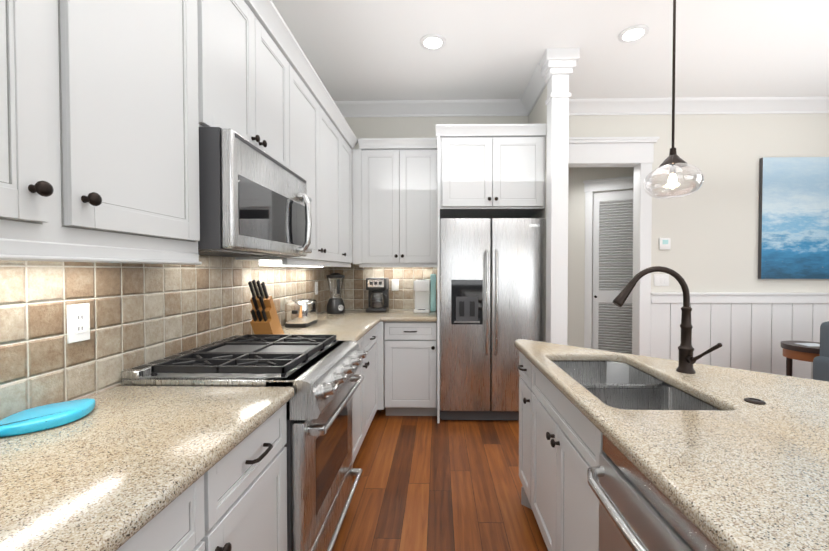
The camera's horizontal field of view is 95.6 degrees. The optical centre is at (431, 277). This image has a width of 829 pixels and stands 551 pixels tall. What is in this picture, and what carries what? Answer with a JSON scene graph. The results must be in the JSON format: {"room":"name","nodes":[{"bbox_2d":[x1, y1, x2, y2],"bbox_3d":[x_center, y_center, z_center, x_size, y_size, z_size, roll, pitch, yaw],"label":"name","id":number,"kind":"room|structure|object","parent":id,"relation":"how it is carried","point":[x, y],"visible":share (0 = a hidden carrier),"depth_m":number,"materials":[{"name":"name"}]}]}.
{"room":"kitchen","nodes":[
{"label":"kitchen","id":0,"kind":"room"},
{"bbox_2d":[332,408,547,550],"bbox_3d":[1.828,1.310,2.209,6.120,0.050,7.900,0,1,1],"label":"floor","id":1,"kind":"structure","parent":0,"point":[427,483],"depth_m":2.26,"materials":[{"name":"brown wood"}]},
{"bbox_2d":[116,450,231,550],"bbox_3d":[-0.828,0.875,0.651,0.608,0.874,0.591,0,1,1],"label":"base cabinet","id":2,"kind":"object","parent":1,"relation":"on","point":[200,518],"depth_m":0.84,"materials":[{"name":"white wood"}]},
{"bbox_2d":[0,386,293,550],"bbox_3d":[-0.810,0.414,0.843,0.640,0.040,0.991,0,1,1],"label":"countertop","id":3,"kind":"structure","parent":2,"relation":"on","point":[116,468],"depth_m":0.81,"materials":[{"name":"stone"}]},
{"bbox_2d":[0,398,95,436],"bbox_3d":[-1.041,0.377,0.987,0.166,0.028,0.275,0,1,1],"label":"dish","id":4,"kind":"object","parent":3,"relation":"on","point":[43,417],"visible":1,"depth_m":0.98,"materials":[{"name":"teal ceramic"}]},
{"bbox_2d":[121,334,368,550],"bbox_3d":[-0.728,0.807,1.733,0.765,0.972,0.766,0,1,1],"label":"gas range","id":5,"kind":"object","parent":1,"relation":"on","point":[317,374],"visible":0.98,"depth_m":1.49,"materials":[{"name":"grey metal"}]},
{"bbox_2d":[232,404,286,550],"bbox_3d":[-0.820,0.868,1.080,0.608,0.874,0.528,0,1,1],"label":"base cabinet","id":6,"kind":"object","parent":1,"relation":"on","point":[235,499],"depth_m":1.15,"materials":[{"name":"white wood"}]},
{"bbox_2d":[352,322,383,462],"bbox_3d":[-0.761,0.839,2.730,0.658,0.874,1.209,0,1,1],"label":"base cabinet","id":7,"kind":"object","parent":1,"relation":"on","point":[368,398],"depth_m":2.91,"materials":[{"name":"white wood"}]},
{"bbox_2d":[282,310,436,341],"bbox_3d":[-0.519,0.376,3.026,1.133,0.040,1.831,0,1,1],"label":"countertop","id":8,"kind":"structure","parent":7,"relation":"on","point":[352,325],"depth_m":3.08,"materials":[{"name":"stone"}]},
{"bbox_2d":[248,280,283,333],"bbox_3d":[-0.982,0.191,2.236,0.110,0.357,0.273,0,1,1],"label":"knife block","id":9,"kind":"object","parent":8,"relation":"on","point":[265,319],"visible":1,"depth_m":2.16,"materials":[{"name":"brown wood"}]},
{"bbox_2d":[285,299,317,327],"bbox_3d":[-0.970,0.264,2.808,0.170,0.192,0.282,0,1,1],"label":"toaster","id":10,"kind":"object","parent":8,"relation":"on","point":[301,313],"visible":1,"depth_m":2.69,"materials":[{"name":"white metal"}]},
{"bbox_2d":[326,273,344,313],"bbox_3d":[-0.913,0.153,3.587,0.177,0.385,0.195,0,1,1],"label":"blender","id":11,"kind":"object","parent":8,"relation":"on","point":[335,305],"visible":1,"depth_m":3.54,"materials":[{"name":"black plastic"}]},
{"bbox_2d":[366,278,388,311],"bbox_3d":[-0.534,0.175,3.794,0.212,0.335,0.230,0,1,1],"label":"coffee maker","id":12,"kind":"object","parent":8,"relation":"on","point":[378,293],"visible":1,"depth_m":3.70,"materials":[{"name":"black plastic"}]},
{"bbox_2d":[414,274,435,312],"bbox_3d":[-0.058,0.156,3.733,0.215,0.375,0.251,0,1,1],"label":"coffee brewer","id":13,"kind":"object","parent":8,"relation":"on","point":[425,295],"visible":1,"depth_m":3.73,"materials":[{"name":"white plastic"}]},
{"bbox_2d":[384,321,436,415],"bbox_3d":[-0.176,0.824,3.614,0.471,0.874,0.654,0,1,1],"label":"base cabinet","id":14,"kind":"object","parent":1,"relation":"on","point":[410,368],"visible":0.98,"depth_m":3.33,"materials":[{"name":"white wood"}]},
{"bbox_2d":[436,124,546,422],"bbox_3d":[0.522,-0.023,3.563,0.953,2.570,0.700,0,1,1],"label":"tall cabinet","id":15,"kind":"object","parent":1,"relation":"on","point":[490,171],"visible":1,"depth_m":3.26,"materials":[{"name":"white wood"}]},
{"bbox_2d":[440,218,545,419],"bbox_3d":[0.539,0.367,3.531,0.914,1.760,0.738,0,1,1],"label":"refrigerator","id":16,"kind":"object","parent":1,"relation":"on","point":[492,290],"visible":0.9,"depth_m":3.23,"materials":[{"name":"grey metal"}]},
{"bbox_2d":[540,48,579,344],"bbox_3d":[1.028,-0.254,3.039,0.255,3.050,0.200,0,1,1],"label":"column","id":17,"kind":"structure","parent":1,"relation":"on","point":[557,66],"depth_m":3.00,"materials":[{"name":"white wood"}]},
{"bbox_2d":[517,354,617,541],"bbox_3d":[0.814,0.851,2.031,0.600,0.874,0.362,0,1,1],"label":"base cabinet","id":18,"kind":"object","parent":1,"relation":"on","point":[550,472],"depth_m":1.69,"materials":[{"name":"white wood"}]},
{"bbox_2d":[582,418,713,550],"bbox_3d":[0.783,0.874,0.785,0.612,0.871,0.741,0,1,1],"label":"base cabinet","id":19,"kind":"object","parent":1,"relation":"on","point":[620,512],"depth_m":0.93,"materials":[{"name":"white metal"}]},
{"bbox_2d":[587,434,719,550],"bbox_3d":[0.744,0.864,0.786,0.670,0.851,0.601,0,1,1],"label":"dishwasher","id":20,"kind":"object","parent":19,"relation":"in","point":[635,515],"depth_m":0.87,"materials":[{"name":"grey metal"}]},
{"bbox_2d":[514,339,828,550],"bbox_3d":[1.224,0.459,0.320,1.550,0.112,3.828,0,1,1],"label":"countertop","id":21,"kind":"structure","parent":19,"relation":"on","point":[746,468],"depth_m":0.90,"materials":[{"name":"beige stone"}]},
{"bbox_2d":[542,362,629,437],"bbox_3d":[0.741,0.525,1.680,0.400,0.210,0.370,0,1,1],"label":"drawer","id":22,"kind":"object","parent":21,"relation":"in","point":[553,402],"depth_m":1.65,"materials":[{"name":"white wood"}]},
{"bbox_2d":[566,386,701,457],"bbox_3d":[0.733,0.532,1.286,0.400,0.210,0.370,0,1,1],"label":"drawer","id":23,"kind":"object","parent":21,"relation":"in","point":[620,395],"depth_m":1.46,"materials":[{"name":"silver metal"}]},
{"bbox_2d":[613,266,721,373],"bbox_3d":[0.899,0.169,1.462,0.331,0.426,0.171,0,1,1],"label":"faucet","id":24,"kind":"object","parent":21,"relation":"on","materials":[{"name":"black metal"}]},
{"bbox_2d":[781,341,819,375],"bbox_3d":[3.484,0.939,3.439,0.420,0.650,0.420,0,1,1],"label":"round side table","id":25,"kind":"object","parent":1,"relation":"on","point":[807,351],"visible":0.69,"depth_m":3.40,"materials":[{"name":"brown wood"}]},
{"bbox_2d":[813,321,828,381],"bbox_3d":[3.460,0.815,2.517,0.950,0.930,0.900,0,1,1],"label":"armchair","id":26,"kind":"object","parent":1,"relation":"on","point":[821,367],"visible":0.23,"depth_m":2.90,"materials":[{"name":"grey fabric"}]},
{"bbox_2d":[528,85,546,217],"bbox_3d":[1.050,-0.263,3.523,0.100,3.050,0.770,0,1,1],"label":"wall","id":27,"kind":"structure","parent":0,"point":[538,114],"depth_m":3.36,"materials":[{"name":"white paint"}]},
{"bbox_2d":[272,0,828,100],"bbox_3d":[1.828,-1.789,2.156,6.120,0.050,7.900,0,1,1],"label":"ceiling","id":28,"kind":"structure","parent":0,"point":[363,50],"depth_m":2.89,"materials":[{"name":"white paint"}]},
{"bbox_2d":[420,34,445,50],"bbox_3d":[0.014,-1.770,2.834,0.200,0.011,0.200,0,1,1],"label":"recessed light","id":29,"kind":"object","parent":28,"relation":"in","point":[433,42],"visible":1,"depth_m":2.82,"materials":[{"name":"white"}]},
{"bbox_2d":[618,25,648,42],"bbox_3d":[1.473,-1.768,2.734,0.200,0.011,0.200,0,1,1],"label":"recessed light","id":30,"kind":"object","parent":28,"relation":"in","point":[632,33],"visible":1,"depth_m":2.73,"materials":[{"name":"white"}]},
{"bbox_2d":[643,0,703,198],"bbox_3d":[1.043,-1.048,1.610,0.220,1.412,0.220,0,1,1],"label":"pendant light","id":31,"kind":"object","parent":28,"relation":"hanging from","point":[673,162],"visible":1,"depth_m":1.61,"materials":[{"name":"clear glass"}]},
{"bbox_2d":[344,113,828,292],"bbox_3d":[1.924,-0.270,3.951,6.000,3.050,0.120,0,1,1],"label":"wall","id":32,"kind":"structure","parent":0,"point":[709,227],"depth_m":3.86,"materials":[{"name":"white paint"}]},
{"bbox_2d":[352,138,436,266],"bbox_3d":[-0.345,-0.704,3.730,0.818,1.214,0.380,0,1,1],"label":"upper cabinet","id":33,"kind":"object","parent":32,"relation":"attached to","point":[394,202],"visible":1,"depth_m":3.60,"materials":[{"name":"white wood"}]},
{"bbox_2d":[334,63,828,116],"bbox_3d":[1.915,-1.725,3.481,6.000,0.125,0.770,0,1,1],"label":"crown molding","id":34,"kind":"structure","parent":32,"relation":"attached to","point":[524,105],"depth_m":3.81,"materials":[{"name":"white wood"}]},
{"bbox_2d":[568,137,659,356],"bbox_3d":[1.714,-0.085,3.926,1.200,2.680,0.185,0,1,1],"label":"door frame","id":35,"kind":"structure","parent":32,"relation":"attached to","point":[637,153],"depth_m":3.86,"materials":[{"name":"white wood"}]},
{"bbox_2d":[654,274,668,285],"bbox_3d":[2.383,0.031,3.881,0.150,0.120,0.008,0,1,1],"label":"switch plate","id":36,"kind":"object","parent":32,"relation":"attached to","point":[661,279],"visible":1,"depth_m":3.88,"materials":[{"name":"white plastic"}]},
{"bbox_2d":[659,238,670,249],"bbox_3d":[2.408,-0.344,3.867,0.110,0.120,0.022,0,1,1],"label":"thermostat","id":37,"kind":"object","parent":32,"relation":"attached to","point":[664,243],"visible":1,"depth_m":3.86,"materials":[{"name":"white plastic"}]},
{"bbox_2d":[650,292,828,378],"bbox_3d":[3.595,0.708,3.850,2.655,1.098,0.044,0,1,1],"label":"wainscoting","id":38,"kind":"structure","parent":32,"relation":"attached to","point":[750,331],"depth_m":3.86,"materials":[{"name":"grey wood"}]},
{"bbox_2d":[758,157,828,278],"bbox_3d":[3.982,-0.598,3.820,1.240,1.230,0.042,0,1,1],"label":"painting","id":39,"kind":"object","parent":32,"relation":"attached to","point":[793,235],"visible":1,"depth_m":3.81,"materials":[{"name":"blue"}]},
{"bbox_2d":[592,270,592,312],"bbox_3d":[2.378,-0.294,5.371,0.850,3.050,0.100,0,1,1],"label":"wall","id":40,"kind":"structure","parent":0,"point":[592,291],"depth_m":5.32,"materials":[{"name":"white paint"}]},
{"bbox_2d":[567,167,633,347],"bbox_3d":[2.278,-0.281,4.589,1.240,3.050,0.100,0,1,25],"label":"wall","id":41,"kind":"structure","parent":0,"point":[577,176],"depth_m":4.73,"materials":[{"name":"white paint"}]},
{"bbox_2d":[583,176,633,353],"bbox_3d":[2.262,0.025,4.560,0.780,2.440,0.105,0,1,25],"label":"louvered door","id":42,"kind":"structure","parent":41,"relation":"attached to","point":[609,223],"depth_m":4.62,"materials":[{"name":"white wood"}]},
{"bbox_3d":[-1.193,-0.222,1.184,0.120,3.050,5.780,0,1,1],"label":"wall","id":43,"kind":"structure","parent":0,"visible":0},
{"bbox_2d":[0,0,219,255],"bbox_3d":[-0.972,-0.670,0.860,0.316,1.184,1.051,0,1,1],"label":"upper cabinet","id":44,"kind":"object","parent":43,"relation":"attached to","point":[108,108],"depth_m":0.95,"materials":[{"name":"white wood"}]},
{"bbox_2d":[0,255,331,419],"bbox_3d":[-1.109,0.125,2.154,0.008,0.511,3.610,0,1,1],"label":"tile backsplash","id":45,"kind":"structure","parent":43,"relation":"attached to","point":[140,314],"depth_m":1.33,"materials":[{"name":"tile"}]},
{"bbox_2d":[67,303,89,343],"bbox_3d":[-1.121,0.145,1.195,0.009,0.120,0.074,0,1,1],"label":"outlet","id":46,"kind":"object","parent":45,"relation":"attached to","point":[78,322],"visible":1,"depth_m":1.19,"materials":[{"name":"white plastic"}]},
{"bbox_2d":[315,282,317,294],"bbox_3d":[-1.073,0.103,3.518,0.009,0.120,0.074,0,1,1],"label":"outlet","id":47,"kind":"object","parent":45,"relation":"attached to","point":[316,288],"visible":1,"depth_m":3.50,"materials":[{"name":"white plastic"}]},
{"bbox_2d":[220,0,291,169],"bbox_3d":[-0.955,-0.909,1.708,0.316,0.734,0.778,0,1,1],"label":"upper cabinet","id":48,"kind":"object","parent":43,"relation":"attached to","point":[256,54],"depth_m":1.71,"materials":[{"name":"white wood"}]},
{"bbox_2d":[198,127,311,257],"bbox_3d":[-0.869,-0.320,1.716,0.486,0.438,0.762,0,1,1],"label":"over-the-range microwave","id":49,"kind":"object","parent":48,"relation":"attached to","point":[255,201],"visible":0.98,"depth_m":1.45,"materials":[{"name":"grey metal"}]},
{"bbox_2d":[235,48,323,263],"bbox_3d":[-0.941,-0.696,2.363,0.316,1.184,0.648,0,1,1],"label":"upper cabinet","id":50,"kind":"object","parent":43,"relation":"attached to","point":[307,98],"depth_m":2.42,"materials":[{"name":"white wood"}]},
{"bbox_2d":[324,96,343,263],"bbox_3d":[-0.930,-0.705,2.914,0.316,1.184,0.695,0,1,1],"label":"upper cabinet","id":51,"kind":"object","parent":43,"relation":"attached to","point":[333,126],"depth_m":2.99,"materials":[{"name":"white wood"}]},
{"bbox_2d":[344,128,355,263],"bbox_3d":[-0.920,-0.713,3.386,0.316,1.184,0.490,0,1,1],"label":"upper cabinet","id":52,"kind":"object","parent":43,"relation":"attached to","point":[349,144],"depth_m":3.45,"materials":[{"name":"white wood"}]},
{"bbox_2d":[332,262,436,309],"bbox_3d":[-0.489,0.095,3.942,1.115,0.511,0.008,0,1,1],"label":"tile backsplash","id":53,"kind":"structure","parent":43,"relation":"attached to","point":[354,295],"depth_m":3.94,"materials":[{"name":"tile"}]},
{"bbox_2d":[392,279,398,290],"bbox_3d":[-0.377,0.083,3.932,0.074,0.120,0.008,0,1,1],"label":"electrical outlet","id":54,"kind":"object","parent":53,"relation":"attached to","point":[395,284],"visible":1,"depth_m":3.93,"materials":[{"name":"white plastic"}]}
]}

